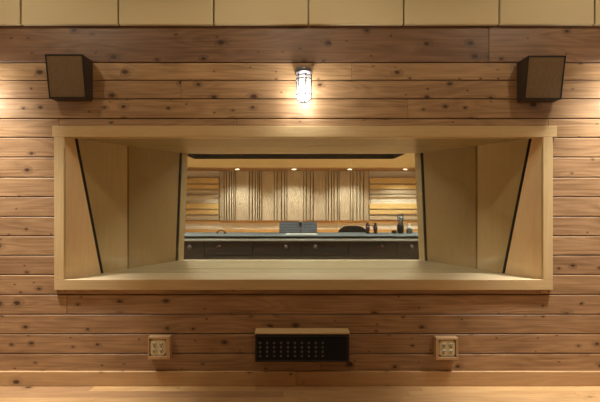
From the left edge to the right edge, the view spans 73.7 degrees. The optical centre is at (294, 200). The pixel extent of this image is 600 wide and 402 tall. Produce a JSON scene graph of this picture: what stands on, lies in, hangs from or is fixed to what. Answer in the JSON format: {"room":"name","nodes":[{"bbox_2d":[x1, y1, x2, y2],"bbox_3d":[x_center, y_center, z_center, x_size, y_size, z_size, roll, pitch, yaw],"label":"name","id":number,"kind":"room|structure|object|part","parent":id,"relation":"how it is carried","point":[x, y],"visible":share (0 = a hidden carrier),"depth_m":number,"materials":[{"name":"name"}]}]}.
{"room":"studio","nodes":[
{"label":"studio","id":0,"kind":"room"},
{"bbox_2d":[0,0,599,370],"bbox_3d":[0.050,-0.285,2.649,6.000,3.000,0.018,0,0,0],"label":"wall","id":1,"kind":"structure","parent":0,"point":[28,303],"depth_m":2.64,"materials":[{"name":"brown wood"}]},
{"bbox_2d":[0,0,21,25],"bbox_3d":[-2.102,-1.468,2.625,0.612,0.630,0.030,0,0,0],"label":"wall panel","id":2,"kind":"object","parent":1,"relation":"attached to","point":[10,10],"visible":1,"depth_m":2.61,"materials":[{"name":"beige fabric"}]},
{"bbox_2d":[45,54,92,100],"bbox_3d":[-1.453,-0.789,2.576,0.239,0.265,0.128,0,0,0],"label":"wall speaker","id":3,"kind":"object","parent":1,"relation":"attached to","point":[69,76],"visible":1,"depth_m":2.54,"materials":[{"name":"fabric"}]},
{"bbox_2d":[22,0,118,25],"bbox_3d":[-1.473,-1.468,2.625,0.626,0.630,0.030,0,0,0],"label":"wall panel","id":4,"kind":"object","parent":1,"relation":"attached to","point":[34,12],"visible":1,"depth_m":2.61,"materials":[{"name":"beige fabric"}]},
{"bbox_2d":[148,335,171,358],"bbox_3d":[-0.884,0.955,2.618,0.143,0.146,0.045,0,0,0],"label":"outlet box","id":5,"kind":"object","parent":1,"relation":"attached to","point":[159,346],"visible":1,"depth_m":2.60,"materials":[{"name":"brown wood"}]},
{"bbox_3d":[-0.892,0.952,2.604,0.103,0.103,0.011,0,0,0],"label":"plate","id":6,"kind":"part","parent":5,"relation":"part of","materials":[{"name":"beige plastic"}]},
{"bbox_2d":[119,0,212,25],"bbox_3d":[-0.843,-1.468,2.625,0.613,0.630,0.030,0,0,0],"label":"wall panel","id":7,"kind":"object","parent":1,"relation":"attached to","point":[131,12],"visible":1,"depth_m":2.61,"materials":[{"name":"beige fabric"}]},
{"bbox_2d":[214,0,307,25],"bbox_3d":[-0.222,-1.468,2.625,0.610,0.630,0.030,0,0,0],"label":"wall panel","id":8,"kind":"object","parent":1,"relation":"attached to","point":[226,12],"visible":1,"depth_m":2.61,"materials":[{"name":"beige fabric"}]},
{"bbox_2d":[0,371,599,385],"bbox_3d":[0.050,1.167,2.631,6.000,0.097,0.018,0,0,0],"label":"baseboard","id":9,"kind":"structure","parent":1,"relation":"attached to","point":[7,378],"depth_m":2.62,"materials":[{"name":"brown wood"}]},
{"bbox_2d":[0,80,599,333],"bbox_3d":[0.050,-0.285,2.729,6.000,3.000,0.142,0,0,0],"label":"lining","id":10,"kind":"object","parent":1,"relation":"attached to","point":[0,80],"visible":0.03,"depth_m":2.66,"materials":[{"name":"brown wood"}]},
{"bbox_2d":[255,328,349,361],"bbox_3d":[0.046,0.935,2.596,0.608,0.192,0.088,0,0,0],"label":"panel","id":11,"kind":"object","parent":1,"relation":"attached to","point":[271,344],"visible":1,"depth_m":2.56,"materials":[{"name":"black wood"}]},
{"bbox_3d":[0.046,0.943,2.558,0.572,0.140,0.005,0,0,0],"label":"plate","id":12,"kind":"part","parent":11,"relation":"part of","materials":[{"name":"black metal"}]},
{"bbox_2d":[296,66,311,102],"bbox_3d":[0.057,-0.741,2.549,0.104,0.254,0.182,0,0,0],"label":"wall lamp","id":13,"kind":"object","parent":1,"relation":"attached to","point":[303,72],"visible":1,"depth_m":2.49,"materials":[{"name":"grey metal"}]},
{"bbox_2d":[52,126,556,289],"bbox_3d":[0.062,0.046,3.103,3.305,1.073,0.970,0,0,0],"label":"window","id":14,"kind":"structure","parent":1,"relation":"in","point":[484,194],"depth_m":2.87,"materials":[{"name":"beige wood"}]},
{"bbox_3d":[-1.545,0.048,2.629,0.066,0.933,0.022,0,0,0],"label":"casing","id":15,"kind":"part","parent":14,"relation":"part of","materials":[{"name":"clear wood"}]},
{"bbox_3d":[0.056,0.529,3.304,2.656,0.022,0.476,0,0,0],"label":"sill","id":16,"kind":"part","parent":14,"relation":"part of","materials":[{"name":"beige wood"}]},
{"bbox_3d":[0.056,0.529,2.845,3.172,0.022,0.418,0,0,0],"label":"sill","id":17,"kind":"part","parent":14,"relation":"part of","materials":[{"name":"beige wood"}]},
{"bbox_3d":[0.056,0.549,2.629,3.266,0.068,0.022,0,0,0],"label":"casing","id":18,"kind":"part","parent":14,"relation":"part of","materials":[{"name":"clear wood"}]},
{"bbox_3d":[0.062,-0.455,2.629,3.305,0.072,0.022,0,0,0],"label":"head casing","id":19,"kind":"part","parent":14,"relation":"part of","materials":[{"name":"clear wood"}]},
{"bbox_3d":[1.657,0.048,2.629,0.064,0.933,0.022,0,0,0],"label":"casing","id":20,"kind":"part","parent":14,"relation":"part of","materials":[{"name":"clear wood"}]},
{"bbox_2d":[309,0,402,25],"bbox_3d":[0.400,-1.468,2.625,0.613,0.630,0.030,0,0,0],"label":"wall panel","id":21,"kind":"object","parent":1,"relation":"attached to","point":[321,12],"visible":1,"depth_m":2.61,"materials":[{"name":"beige fabric"}]},
{"bbox_2d":[434,336,457,359],"bbox_3d":[0.987,0.960,2.618,0.145,0.143,0.045,0,0,0],"label":"outlet box","id":22,"kind":"object","parent":1,"relation":"attached to","point":[445,347],"visible":1,"depth_m":2.60,"materials":[{"name":"brown wood"}]},
{"bbox_3d":[0.990,0.959,2.604,0.103,0.103,0.011,0,0,0],"label":"plate","id":23,"kind":"part","parent":22,"relation":"part of","materials":[{"name":"beige plastic"}]},
{"bbox_2d":[404,0,497,25],"bbox_3d":[1.023,-1.468,2.625,0.613,0.630,0.030,0,0,0],"label":"wall panel","id":24,"kind":"object","parent":1,"relation":"attached to","point":[416,12],"visible":1,"depth_m":2.61,"materials":[{"name":"beige fabric"}]},
{"bbox_2d":[517,56,565,101],"bbox_3d":[1.583,-0.782,2.576,0.239,0.263,0.128,0,0,0],"label":"wall speaker","id":25,"kind":"object","parent":1,"relation":"attached to","point":[539,78],"visible":1,"depth_m":2.54,"materials":[{"name":"fabric"}]},
{"bbox_2d":[499,0,593,25],"bbox_3d":[1.646,-1.468,2.625,0.613,0.630,0.030,0,0,0],"label":"wall panel","id":26,"kind":"object","parent":1,"relation":"attached to","point":[511,12],"visible":1,"depth_m":2.61,"materials":[{"name":"beige fabric"}]},
{"bbox_2d":[593,0,599,25],"bbox_3d":[2.271,-1.468,2.625,0.616,0.630,0.030,0,0,0],"label":"wall panel","id":27,"kind":"object","parent":1,"relation":"attached to","point":[596,2],"visible":1,"depth_m":2.61,"materials":[{"name":"beige fabric"}]},
{"bbox_2d":[0,386,599,401],"bbox_3d":[-0.129,1.225,0.340,6.357,0.020,4.600,0,0,0],"label":"floor","id":28,"kind":"structure","parent":0,"point":[7,393],"depth_m":2.52,"materials":[{"name":"brown wood"}]},
{"bbox_2d":[187,154,414,170],"bbox_3d":[0.050,-0.976,7.019,7.300,0.384,6.963,0,0,0],"label":"ceiling","id":29,"kind":"structure","parent":0,"point":[406,160],"depth_m":8.18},
{"bbox_2d":[185,171,417,228],"bbox_3d":[0.050,0.014,10.550,7.300,2.402,0.100,0,0,0],"label":"wall","id":30,"kind":"structure","parent":0,"point":[190,174],"depth_m":10.50,"materials":[{"name":"paint"}]},
{"bbox_2d":[185,178,218,219],"bbox_3d":[-2.593,-0.052,10.442,1.219,1.090,0.114,0,0,0],"label":"acoustic panel","id":31,"kind":"object","parent":30,"relation":"attached to","point":[201,193],"visible":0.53,"depth_m":10.41,"materials":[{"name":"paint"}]},
{"bbox_2d":[219,171,368,220],"bbox_3d":[-0.020,-0.137,10.430,3.913,1.291,0.139,0,0,0],"label":"acoustic panel","id":32,"kind":"object","parent":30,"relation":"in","point":[243,195],"visible":0.95,"depth_m":10.40,"materials":[{"name":"brown wood"}]},
{"bbox_2d":[185,229,417,231],"bbox_3d":[0.050,0.976,10.470,7.300,0.474,0.060,0,0,0],"label":"trim","id":33,"kind":"structure","parent":30,"relation":"attached to","point":[186,230],"depth_m":10.44,"materials":[{"name":"brown wood"}]},
{"bbox_2d":[185,221,417,222],"bbox_3d":[0.050,0.544,10.477,7.300,0.063,0.045,0,0,0],"label":"trim","id":34,"kind":"structure","parent":30,"relation":"attached to","point":[185,221],"depth_m":10.46,"materials":[{"name":"brown wood"}]},
{"bbox_2d":[369,178,416,219],"bbox_3d":[2.648,-0.052,10.442,1.422,1.090,0.114,0,0,0],"label":"acoustic panel","id":35,"kind":"object","parent":30,"relation":"attached to","point":[390,197],"visible":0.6,"depth_m":10.41,"materials":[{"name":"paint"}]},
{"bbox_3d":[0.050,1.225,7.018,7.300,0.020,6.963,0,0,0],"label":"floor","id":36,"kind":"structure","parent":0,"visible":0},
{"bbox_2d":[184,232,418,259],"bbox_3d":[0.060,0.795,4.535,3.120,0.841,0.470,0,0,0],"label":"counter","id":37,"kind":"object","parent":36,"relation":"on","point":[197,245],"visible":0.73,"depth_m":4.32,"materials":[{"name":"black wood"}]},
{"bbox_3d":[-1.240,0.795,4.335,0.516,0.720,0.030,0,0,0],"label":"panel","id":38,"kind":"part","parent":37,"relation":"part of","materials":[{"name":"laminate"}]},
{"bbox_3d":[-0.720,0.795,4.335,0.516,0.720,0.030,0,0,0],"label":"panel","id":39,"kind":"part","parent":37,"relation":"part of","materials":[{"name":"laminate"}]},
{"bbox_3d":[-0.200,0.795,4.335,0.516,0.720,0.030,0,0,0],"label":"panel","id":40,"kind":"part","parent":37,"relation":"part of","materials":[{"name":"laminate"}]},
{"bbox_2d":[279,221,316,232],"bbox_3d":[0.036,0.306,4.710,0.440,0.136,0.098,0,0,0],"label":"monitor","id":41,"kind":"object","parent":37,"relation":"on","point":[284,227],"visible":1,"depth_m":4.68,"materials":[{"name":"plastic"}]},
{"bbox_3d":[0.060,0.420,4.525,3.120,0.025,0.450,0,0,0],"label":"grey rail","id":42,"kind":"part","parent":37,"relation":"part of","materials":[{"name":"grey metal"}]},
{"bbox_2d":[286,233,316,234],"bbox_3d":[0.073,0.373,4.540,0.349,0.002,0.180,0,0,0],"label":"paper sheet","id":43,"kind":"object","parent":37,"relation":"on","point":[286,233],"visible":1,"depth_m":4.51,"materials":[{"name":"white paper"}]},
{"bbox_3d":[0.320,0.795,4.335,0.516,0.720,0.030,0,0,0],"label":"panel","id":44,"kind":"part","parent":37,"relation":"part of","materials":[{"name":"laminate"}]},
{"bbox_2d":[365,223,377,233],"bbox_3d":[0.880,0.312,4.620,0.130,0.125,0.132,0,0,0],"label":"headphones","id":45,"kind":"object","parent":37,"relation":"on","point":[375,228],"visible":1,"depth_m":4.57,"materials":[{"name":"red plastic"}]},
{"bbox_3d":[0.840,0.795,4.335,0.516,0.720,0.030,0,0,0],"label":"panel","id":46,"kind":"part","parent":37,"relation":"part of","materials":[{"name":"laminate"}]},
{"bbox_2d":[397,213,403,233],"bbox_3d":[1.217,0.259,4.620,0.084,0.231,0.080,0,0,0],"label":"pen cup","id":47,"kind":"object","parent":37,"relation":"on","point":[400,227],"visible":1,"depth_m":4.60,"materials":[{"name":"black plastic"}]},
{"bbox_3d":[1.360,0.795,4.335,0.516,0.720,0.030,0,0,0],"label":"panel","id":48,"kind":"part","parent":37,"relation":"part of","materials":[{"name":"laminate"}]},
{"bbox_2d":[406,224,412,233],"bbox_3d":[1.323,0.317,4.620,0.072,0.114,0.072,0,0,0],"label":"jar","id":49,"kind":"object","parent":37,"relation":"on","point":[409,230],"visible":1,"depth_m":4.60,"materials":[{"name":"glass"}]},
{"bbox_2d":[338,226,365,231],"bbox_3d":[0.787,0.777,5.697,0.582,0.876,0.587,0,0,0],"label":"office chair","id":50,"kind":"object","parent":36,"relation":"on","point":[345,228],"visible":0.09,"depth_m":5.42,"materials":[{"name":"black fabric"}]}
]}

